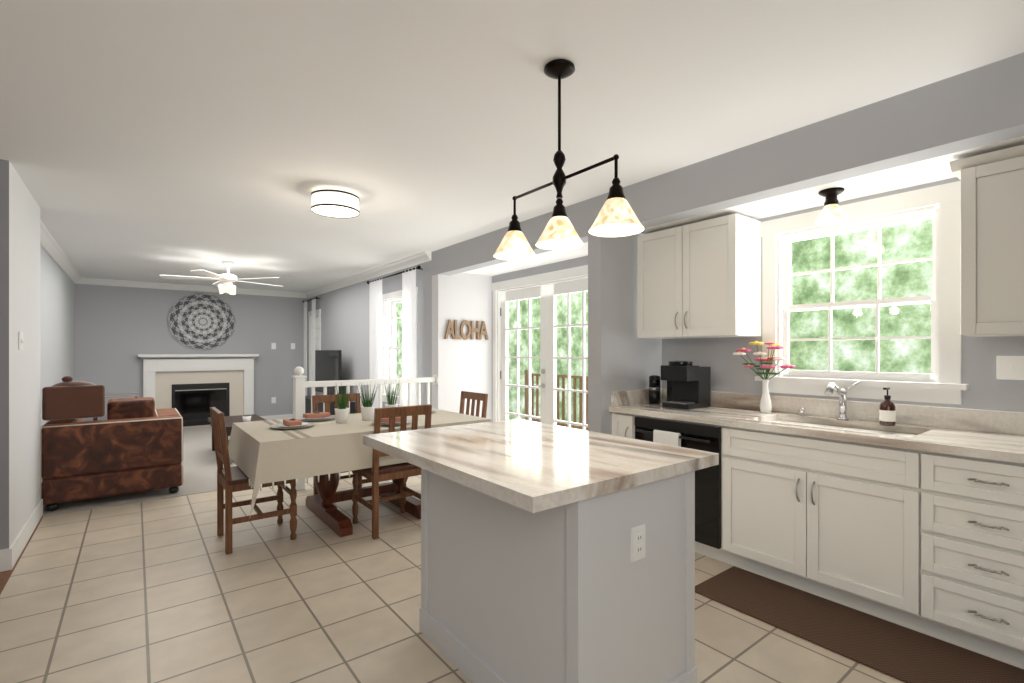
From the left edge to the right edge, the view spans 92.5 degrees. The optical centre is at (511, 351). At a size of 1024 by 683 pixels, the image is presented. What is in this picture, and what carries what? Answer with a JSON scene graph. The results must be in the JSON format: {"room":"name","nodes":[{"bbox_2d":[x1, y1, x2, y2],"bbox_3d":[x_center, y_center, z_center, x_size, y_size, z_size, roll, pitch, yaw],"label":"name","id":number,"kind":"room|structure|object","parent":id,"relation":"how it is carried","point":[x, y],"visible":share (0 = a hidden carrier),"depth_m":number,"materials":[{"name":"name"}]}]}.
{"room":"living room and kitchen","nodes":[
{"label":"living room and kitchen","id":0,"kind":"room"},
{"bbox_2d":[0,159,39,549],"bbox_3d":[-3.515,0.080,3.445,0.150,2.500,1.252,0,0,-38],"label":"wall","id":1,"kind":"structure","parent":0,"point":[19,369],"depth_m":3.24,"materials":[{"name":"paint"}]},
{"bbox_2d":[19,332,23,349],"bbox_3d":[-3.288,-0.075,3.287,0.013,0.120,0.120,0,0,-38],"label":"switch plate","id":2,"kind":"object","parent":1,"relation":"attached to","point":[21,340],"visible":1,"depth_m":3.26,"materials":[{"name":"white plastic"}]},
{"bbox_2d":[6,499,42,570],"bbox_3d":[-3.451,1.265,3.496,0.014,0.130,1.278,0,0,-38],"label":"baseboard","id":3,"kind":"structure","parent":1,"relation":"attached to","point":[9,557],"depth_m":3.30,"materials":[{"name":"white paint"}]},
{"bbox_2d":[0,517,42,593],"bbox_3d":[-2.122,1.380,0.228,1.915,0.100,7.950,0,0,-38],"label":"floor","id":4,"kind":"structure","parent":0,"point":[5,576],"depth_m":2.94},
{"bbox_2d":[40,245,74,426],"bbox_3d":[-5.517,0.080,5.818,0.150,2.500,4.950,0,0,-38],"label":"wall","id":5,"kind":"structure","parent":0,"point":[57,323],"depth_m":5.83,"materials":[{"name":"grey paint"}]},
{"bbox_2d":[40,220,81,283],"bbox_3d":[-5.378,-1.123,5.830,0.085,0.095,4.800,0,0,-38],"label":"crown molding","id":6,"kind":"structure","parent":5,"relation":"attached to","point":[50,246],"depth_m":5.61,"materials":[{"name":"white paint"}]},
{"bbox_2d":[42,426,236,516],"bbox_3d":[-4.055,1.378,6.911,3.800,0.104,5.000,0,0,-38],"label":"floor","id":7,"kind":"structure","parent":0,"point":[199,467],"depth_m":5.02,"materials":[{"name":"beige carpet"}]},
{"bbox_2d":[40,397,182,510],"bbox_3d":[-3.774,0.880,4.692,0.980,0.892,1.000,0,0,-38],"label":"sofa","id":8,"kind":"object","parent":7,"relation":"on","point":[130,445],"visible":1,"depth_m":4.30,"materials":[{"name":"brown leather"}]},
{"bbox_2d":[42,376,104,420],"bbox_3d":[-3.860,0.398,4.337,0.415,0.387,0.528,0,0,-38],"label":"pillows","id":9,"kind":"object","parent":8,"relation":"on","point":[68,397],"visible":1,"depth_m":4.16,"materials":[{"name":"brown leather"}]},
{"bbox_2d":[93,393,138,420],"bbox_3d":[-5.987,0.988,7.412,0.550,0.676,0.450,0,0,-38],"label":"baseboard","id":10,"kind":"structure","parent":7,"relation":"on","point":[135,395],"depth_m":7.33,"materials":[{"name":"white wood"}]},
{"bbox_2d":[208,414,265,450],"bbox_3d":[-3.542,1.105,6.359,0.580,0.441,1.100,0,0,-38],"label":"coffee table","id":11,"kind":"object","parent":7,"relation":"on","point":[230,421],"visible":0.19,"depth_m":6.42,"materials":[{"name":"brown wood"}]},
{"bbox_2d":[243,416,250,421],"bbox_3d":[-3.287,0.839,6.076,0.096,0.090,0.096,0,0,-38],"label":"cup","id":12,"kind":"object","parent":11,"relation":"on","point":[246,418],"visible":0.71,"depth_m":6.04,"materials":[{"name":"white ceramic"}]},
{"bbox_2d":[305,396,354,414],"bbox_3d":[-3.106,1.053,8.145,0.430,0.546,1.640,0,0,-38],"label":"tv console","id":13,"kind":"object","parent":7,"relation":"on","point":[320,406],"visible":0.23,"depth_m":7.64},
{"bbox_2d":[315,350,340,394],"bbox_3d":[-3.070,0.374,8.155,0.200,0.809,1.270,0,0,-38],"label":"screen","id":14,"kind":"object","parent":13,"relation":"on","point":[327,365],"visible":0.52,"depth_m":8.04,"materials":[{"name":"black plastic"}]},
{"bbox_2d":[75,284,307,420],"bbox_3d":[-5.470,0.080,8.873,3.650,2.500,0.164,0,0,-38],"label":"wall","id":15,"kind":"structure","parent":0,"point":[118,329],"depth_m":8.37,"materials":[{"name":"grey paint"}]},
{"bbox_2d":[82,278,303,297],"bbox_3d":[-5.471,-1.123,8.734,3.300,0.095,0.085,0,0,-38],"label":"crown molding","id":16,"kind":"structure","parent":15,"relation":"attached to","point":[90,281],"depth_m":8.49,"materials":[{"name":"white paint"}]},
{"bbox_2d":[138,354,258,427],"bbox_3d":[-5.477,0.685,8.652,1.790,1.290,0.200,0,0,-38],"label":"fireplace mantel","id":17,"kind":"object","parent":15,"relation":"attached to","point":[192,389],"visible":0.71,"depth_m":8.67,"materials":[{"name":"white paint"}]},
{"bbox_2d":[168,293,235,350],"bbox_3d":[-5.511,-0.540,8.737,1.030,1.030,0.020,0,0,-38],"label":"art","id":18,"kind":"object","parent":15,"relation":"attached to","point":[202,321],"visible":0.88,"depth_m":8.71},
{"bbox_2d":[260,414,292,419],"bbox_3d":[-4.497,1.275,9.527,0.950,0.110,0.014,0,0,-38],"label":"baseboard","id":19,"kind":"structure","parent":15,"relation":"attached to","point":[286,416],"depth_m":9.49,"materials":[{"name":"white paint"}]},
{"bbox_2d":[304,251,430,297],"bbox_3d":[-2.556,-1.123,7.761,0.085,0.095,5.180,0,0,-38],"label":"crown molding","id":20,"kind":"structure","parent":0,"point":[425,256],"depth_m":6.94,"materials":[{"name":"white paint"}]},
{"bbox_2d":[308,252,431,412],"bbox_3d":[-2.459,0.080,7.829,0.150,2.500,5.190,0,0,-38],"label":"wall","id":21,"kind":"structure","parent":0,"point":[345,320],"depth_m":7.54,"materials":[{"name":"grey paint"}]},
{"bbox_2d":[302,297,319,395],"bbox_3d":[-3.850,0.142,9.421,0.113,2.335,0.919,0,0,-38],"label":"curtain","id":22,"kind":"object","parent":21,"relation":"hanging from","point":[314,299],"depth_m":9.27,"materials":[{"name":"white fabric"}]},
{"bbox_2d":[308,309,320,380],"bbox_3d":[-3.769,-0.055,9.478,0.215,1.490,0.820,0,0,-38],"label":"window","id":23,"kind":"structure","parent":21,"relation":"attached to","point":[318,313],"depth_m":9.69,"materials":[{"name":"white paint"}]},
{"bbox_2d":[367,265,422,407],"bbox_3d":[-1.555,0.142,6.437,0.113,2.335,1.629,0,0,-38],"label":"curtain","id":24,"kind":"object","parent":21,"relation":"hanging from","point":[408,325],"depth_m":6.13,"materials":[{"name":"white fabric"}]},
{"bbox_2d":[382,287,417,404],"bbox_3d":[-1.446,-0.055,6.458,0.215,1.490,1.100,0,0,-38],"label":"window","id":25,"kind":"structure","parent":21,"relation":"attached to","point":[391,300],"depth_m":6.79,"materials":[{"name":"white paint"}]},
{"bbox_2d":[432,273,491,421],"bbox_3d":[-0.594,0.195,5.896,0.750,2.270,0.150,0,0,-38],"label":"wall","id":26,"kind":"structure","parent":0,"point":[459,365],"depth_m":5.79,"materials":[{"name":"paint"}]},
{"bbox_2d":[444,320,488,339],"bbox_3d":[-0.534,-0.262,5.827,0.608,0.230,0.024,0,0,-38],"label":"sign","id":27,"kind":"object","parent":26,"relation":"attached to","point":[471,331],"visible":0.96,"depth_m":5.83,"materials":[{"name":"brown wood"}]},
{"bbox_2d":[0,472,1018,682],"bbox_3d":[0.315,1.380,2.103,4.235,0.100,7.950,0,0,-38],"label":"floor","id":28,"kind":"structure","parent":0,"point":[167,590],"depth_m":2.53,"materials":[{"name":"tile"}]},
{"bbox_2d":[210,407,296,553],"bbox_3d":[-1.845,0.861,3.502,0.494,0.930,0.450,0,0,-38],"label":"chair","id":29,"kind":"object","parent":28,"relation":"on","point":[230,480],"visible":0.88,"depth_m":3.41,"materials":[{"name":"brown wood"}]},
{"bbox_2d":[312,393,361,494],"bbox_3d":[-1.504,0.861,4.415,0.450,0.930,0.494,0,0,-38],"label":"chair","id":30,"kind":"object","parent":28,"relation":"on","point":[325,399],"visible":0.06,"depth_m":4.53,"materials":[{"name":"brown wood"}]},
{"bbox_2d":[228,408,490,536],"bbox_3d":[-1.222,0.949,4.081,1.924,0.753,1.224,0,0,-38],"label":"dining table","id":31,"kind":"object","parent":28,"relation":"on","point":[325,453],"visible":0.58,"depth_m":3.50,"materials":[{"name":"beige fabric"}]},
{"bbox_2d":[269,418,313,428],"bbox_3d":[-1.674,0.539,3.734,0.316,0.066,0.316,0,0,-38],"label":"place setting","id":32,"kind":"object","parent":31,"relation":"on","point":[292,423],"visible":1,"depth_m":3.67,"materials":[{"name":"white ceramic"}]},
{"bbox_2d":[297,412,334,420],"bbox_3d":[-1.655,0.539,4.152,0.316,0.066,0.316,0,0,-38],"label":"place setting","id":33,"kind":"object","parent":31,"relation":"on","point":[318,416],"visible":0.98,"depth_m":4.10,"materials":[{"name":"white ceramic"}]},
{"bbox_2d":[334,385,350,422],"bbox_3d":[-1.365,0.407,3.971,0.152,0.331,0.158,0,0,-38],"label":"plant pot","id":34,"kind":"object","parent":31,"relation":"on","point":[341,413],"visible":1,"depth_m":3.94,"materials":[{"name":"white ceramic"}]},
{"bbox_2d":[356,384,377,420],"bbox_3d":[-1.228,0.407,4.115,0.181,0.331,0.115,0,0,-38],"label":"plant pot","id":35,"kind":"object","parent":31,"relation":"on","point":[367,409],"visible":1,"depth_m":4.10,"materials":[{"name":"white ceramic"}]},
{"bbox_2d":[371,417,411,425],"bbox_3d":[-0.960,0.539,3.905,0.316,0.066,0.316,0,0,-38],"label":"place setting","id":36,"kind":"object","parent":31,"relation":"on","point":[384,421],"visible":0.38,"depth_m":3.84,"materials":[{"name":"white ceramic"}]},
{"bbox_2d":[384,382,399,407],"bbox_3d":[-1.062,0.407,4.286,0.132,0.331,0.160,0,0,-38],"label":"plant pot","id":37,"kind":"object","parent":31,"relation":"on","point":[390,401],"visible":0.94,"depth_m":4.28,"materials":[{"name":"white ceramic"}]},
{"bbox_2d":[292,367,437,489],"bbox_3d":[-1.495,0.733,5.184,1.542,1.186,0.120,0,0,-38],"label":"guard","id":38,"kind":"object","parent":28,"relation":"on","point":[300,384],"visible":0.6,"depth_m":5.00,"materials":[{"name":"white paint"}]},
{"bbox_2d":[352,404,431,539],"bbox_3d":[-0.925,0.861,3.752,0.450,0.930,0.494,0,0,-38],"label":"chair","id":39,"kind":"object","parent":28,"relation":"on","point":[375,474],"visible":0.73,"depth_m":3.58,"materials":[{"name":"brown wood"}]},
{"bbox_2d":[459,391,487,417],"bbox_3d":[-0.554,0.861,4.684,0.494,0.930,0.450,0,0,-38],"label":"chair","id":40,"kind":"object","parent":28,"relation":"on","point":[474,396],"visible":0.15,"depth_m":4.80,"materials":[{"name":"brown wood"}]},
{"bbox_2d":[419,467,702,682],"bbox_3d":[0.137,0.893,2.118,0.648,0.875,1.058,0,0,-38],"label":"kitchen island","id":41,"kind":"object","parent":28,"relation":"on","point":[550,553],"depth_m":1.76,"materials":[{"name":"paint"}]},
{"bbox_2d":[363,419,718,514],"bbox_3d":[0.051,0.432,2.197,0.980,0.045,1.300,0,0,-38],"label":"island countertop","id":42,"kind":"structure","parent":41,"relation":"on","point":[532,467],"depth_m":1.90,"materials":[{"name":"beige stone"}]},
{"bbox_2d":[612,412,620,435],"bbox_3d":[1.064,0.890,3.821,0.646,0.880,0.216,0,0,-38],"label":"base cabinet","id":43,"kind":"object","parent":28,"relation":"on","point":[616,416],"depth_m":3.67,"materials":[{"name":"white wood"}]},
{"bbox_2d":[621,412,716,559],"bbox_3d":[1.331,0.890,3.474,0.646,0.880,0.799,0,0,-38],"label":"dishwasher","id":44,"kind":"object","parent":28,"relation":"on","point":[680,433],"depth_m":3.14,"materials":[{"name":"black metal"}]},
{"bbox_2d":[717,420,916,623],"bbox_3d":[1.830,0.890,2.826,0.646,0.880,0.964,0,0,-38],"label":"base cabinet","id":45,"kind":"object","parent":28,"relation":"on","point":[816,517],"depth_m":2.62,"materials":[{"name":"white wood"}]},
{"bbox_2d":[609,400,1023,463],"bbox_3d":[1.934,0.430,2.679,0.661,0.040,3.087,0,0,-38],"label":"countertop","id":46,"kind":"structure","parent":45,"relation":"on","point":[1007,447],"depth_m":2.60,"materials":[{"name":"beige stone"}]},
{"bbox_2d":[649,375,660,403],"bbox_3d":[1.136,0.296,3.902,0.092,0.225,0.092,0,0,-38],"label":"coffee grinder","id":47,"kind":"object","parent":46,"relation":"on","point":[654,390],"visible":1,"depth_m":3.87,"materials":[{"name":"black plastic"}]},
{"bbox_2d":[661,360,710,409],"bbox_3d":[1.272,0.235,3.669,0.310,0.347,0.285,0,0,-38],"label":"coffee maker","id":48,"kind":"object","parent":46,"relation":"on","point":[688,385],"visible":1,"depth_m":3.59,"materials":[{"name":"black plastic"}]},
{"bbox_2d":[733,341,795,412],"bbox_3d":[1.695,0.166,3.295,0.216,0.486,0.400,0,0,-38],"label":"vase","id":49,"kind":"object","parent":46,"relation":"on","point":[765,404],"visible":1,"depth_m":3.28,"materials":[{"name":"white ceramic"}]},
{"bbox_2d":[799,380,860,419],"bbox_3d":[1.875,0.289,2.968,0.268,0.241,0.335,0,0,-38],"label":"kitchen faucet","id":50,"kind":"object","parent":46,"relation":"on","point":[831,388],"visible":1,"depth_m":2.95,"materials":[{"name":"silver metal"}]},
{"bbox_2d":[879,387,895,425],"bbox_3d":[2.093,0.303,2.733,0.082,0.212,0.074,0,0,-38],"label":"soap bottle","id":51,"kind":"object","parent":46,"relation":"on","point":[887,411],"visible":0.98,"depth_m":2.71,"materials":[{"name":"orange glass"}]},
{"bbox_2d":[695,566,1023,682],"bbox_3d":[1.654,1.323,2.257,0.475,0.012,1.560,0,0,-38],"label":"kitchen mat","id":52,"kind":"object","parent":28,"relation":"on","point":[900,653],"visible":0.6,"depth_m":2.28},
{"bbox_2d":[897,448,1023,668],"bbox_3d":[2.264,0.890,2.262,0.646,0.880,0.578,0,0,-38],"label":"base cabinet","id":53,"kind":"object","parent":28,"relation":"on","point":[913,518],"depth_m":2.14,"materials":[{"name":"white wood"}]},
{"bbox_2d":[0,0,1023,292],"bbox_3d":[-2.279,-1.220,3.167,5.550,0.100,13.100,0,0,-38],"label":"ceiling","id":54,"kind":"structure","parent":0,"point":[146,140],"depth_m":2.30,"materials":[{"name":"paint"}]},
{"bbox_2d":[159,261,282,294],"bbox_3d":[-3.726,-0.961,6.407,1.428,0.418,1.374,0,0,-38],"label":"ceiling fan","id":55,"kind":"object","parent":54,"relation":"hanging from","point":[225,283],"visible":1,"depth_m":6.29,"materials":[{"name":"white paint"}]},
{"bbox_2d":[311,189,359,217],"bbox_3d":[-1.298,-1.099,3.606,0.338,0.141,0.338,0,0,-38],"label":"drum light","id":56,"kind":"object","parent":54,"relation":"attached to","point":[331,203],"visible":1,"depth_m":3.50,"materials":[{"name":"white glass"}]},
{"bbox_2d":[494,59,643,259],"bbox_3d":[0.195,-0.805,2.018,0.196,0.729,0.796,0,0,-38],"label":"pendant light","id":57,"kind":"object","parent":54,"relation":"hanging from","point":[616,216],"visible":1,"depth_m":1.98,"materials":[{"name":"black metal"}]},
{"bbox_2d":[588,234,661,434],"bbox_3d":[0.919,0.195,3.931,0.750,2.270,0.130,0,0,-38],"label":"wall","id":58,"kind":"structure","parent":0,"point":[622,356],"depth_m":3.74,"materials":[{"name":"grey paint"}]},
{"bbox_2d":[611,389,649,403],"bbox_3d":[1.000,0.355,3.892,0.612,0.110,0.025,0,0,-38],"label":"backsplash","id":59,"kind":"structure","parent":58,"relation":"attached to","point":[641,396],"depth_m":3.82,"materials":[{"name":"beige stone"}]},
{"bbox_2d":[432,52,1023,275],"bbox_3d":[1.443,-1.030,2.757,0.150,0.280,7.610,0,0,-38],"label":"soffit","id":60,"kind":"structure","parent":0,"point":[977,107],"depth_m":2.47,"materials":[{"name":"grey paint"}]},
{"bbox_2d":[462,136,1023,275],"bbox_3d":[1.846,-0.990,2.972,0.750,0.100,7.760,0,0,-38],"label":"ceiling","id":61,"kind":"structure","parent":0,"point":[935,169],"depth_m":2.94,"materials":[{"name":"paint"}]},
{"bbox_2d":[815,187,848,224],"bbox_3d":[1.863,-0.852,2.859,0.167,0.175,0.167,0,0,-38],"label":"ceiling light","id":62,"kind":"object","parent":61,"relation":"attached to","point":[832,212],"visible":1,"depth_m":2.83,"materials":[{"name":"white glass"}]},
{"bbox_2d":[492,177,1023,421],"bbox_3d":[2.038,0.145,3.214,0.150,2.370,7.610,0,0,-38],"label":"wall","id":63,"kind":"structure","parent":0,"point":[987,390],"depth_m":3.27,"materials":[{"name":"grey paint"}]},
{"bbox_2d":[492,265,587,429],"bbox_3d":[0.403,0.242,5.319,0.175,2.175,1.910,0,0,-38],"label":"door frame","id":64,"kind":"structure","parent":63,"relation":"attached to","point":[547,288],"depth_m":5.36,"materials":[{"name":"white paint"}]},
{"bbox_2d":[637,213,760,338],"bbox_3d":[1.360,-0.515,3.655,0.382,0.810,0.805,0,0,-38],"label":"upper cabinet","id":65,"kind":"object","parent":63,"relation":"attached to","point":[701,279],"visible":1,"depth_m":3.45,"materials":[{"name":"white wood"}]},
{"bbox_2d":[661,388,1023,435],"bbox_3d":[2.186,0.355,2.873,0.025,0.110,3.087,0,0,-38],"label":"backsplash","id":66,"kind":"structure","parent":63,"relation":"attached to","point":[979,420],"depth_m":2.81,"materials":[{"name":"beige stone"}]},
{"bbox_2d":[755,181,968,404],"bbox_3d":[2.119,-0.315,3.056,0.215,1.190,1.100,0,0,-38],"label":"window","id":67,"kind":"structure","parent":63,"relation":"in","point":[940,205],"depth_m":2.94,"materials":[{"name":"white paint"}]},
{"bbox_2d":[949,145,1023,336],"bbox_3d":[2.623,-0.500,2.012,0.382,0.840,1.190,0,0,-38],"label":"upper cabinet","id":68,"kind":"object","parent":63,"relation":"attached to","point":[992,243],"visible":1,"depth_m":2.28,"materials":[{"name":"white wood"}]},
{"bbox_2d":[997,356,1023,379],"bbox_3d":[2.511,0.080,2.462,0.012,0.120,0.110,0,0,-38],"label":"light switch","id":69,"kind":"object","parent":63,"relation":"attached to","point":[1010,367],"visible":1,"depth_m":2.47,"materials":[{"name":"white plastic"}]},
{"label":"outside","id":70,"kind":"structure","parent":0,"visible":0},
{"bbox_2d":[318,219,932,422],"bbox_3d":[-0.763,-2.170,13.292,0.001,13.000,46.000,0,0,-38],"label":"trees","id":71,"kind":"object","parent":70,"point":[841,251],"depth_m":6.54,"materials":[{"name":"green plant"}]},
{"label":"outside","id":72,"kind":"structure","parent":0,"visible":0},
{"bbox_2d":[525,370,587,430],"bbox_3d":[1.345,0.910,6.082,2.250,1.160,6.000,0,0,-38],"label":"deck railing","id":73,"kind":"object","parent":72,"point":[563,377],"depth_m":8.24,"materials":[{"name":"brown wood"}]}
]}

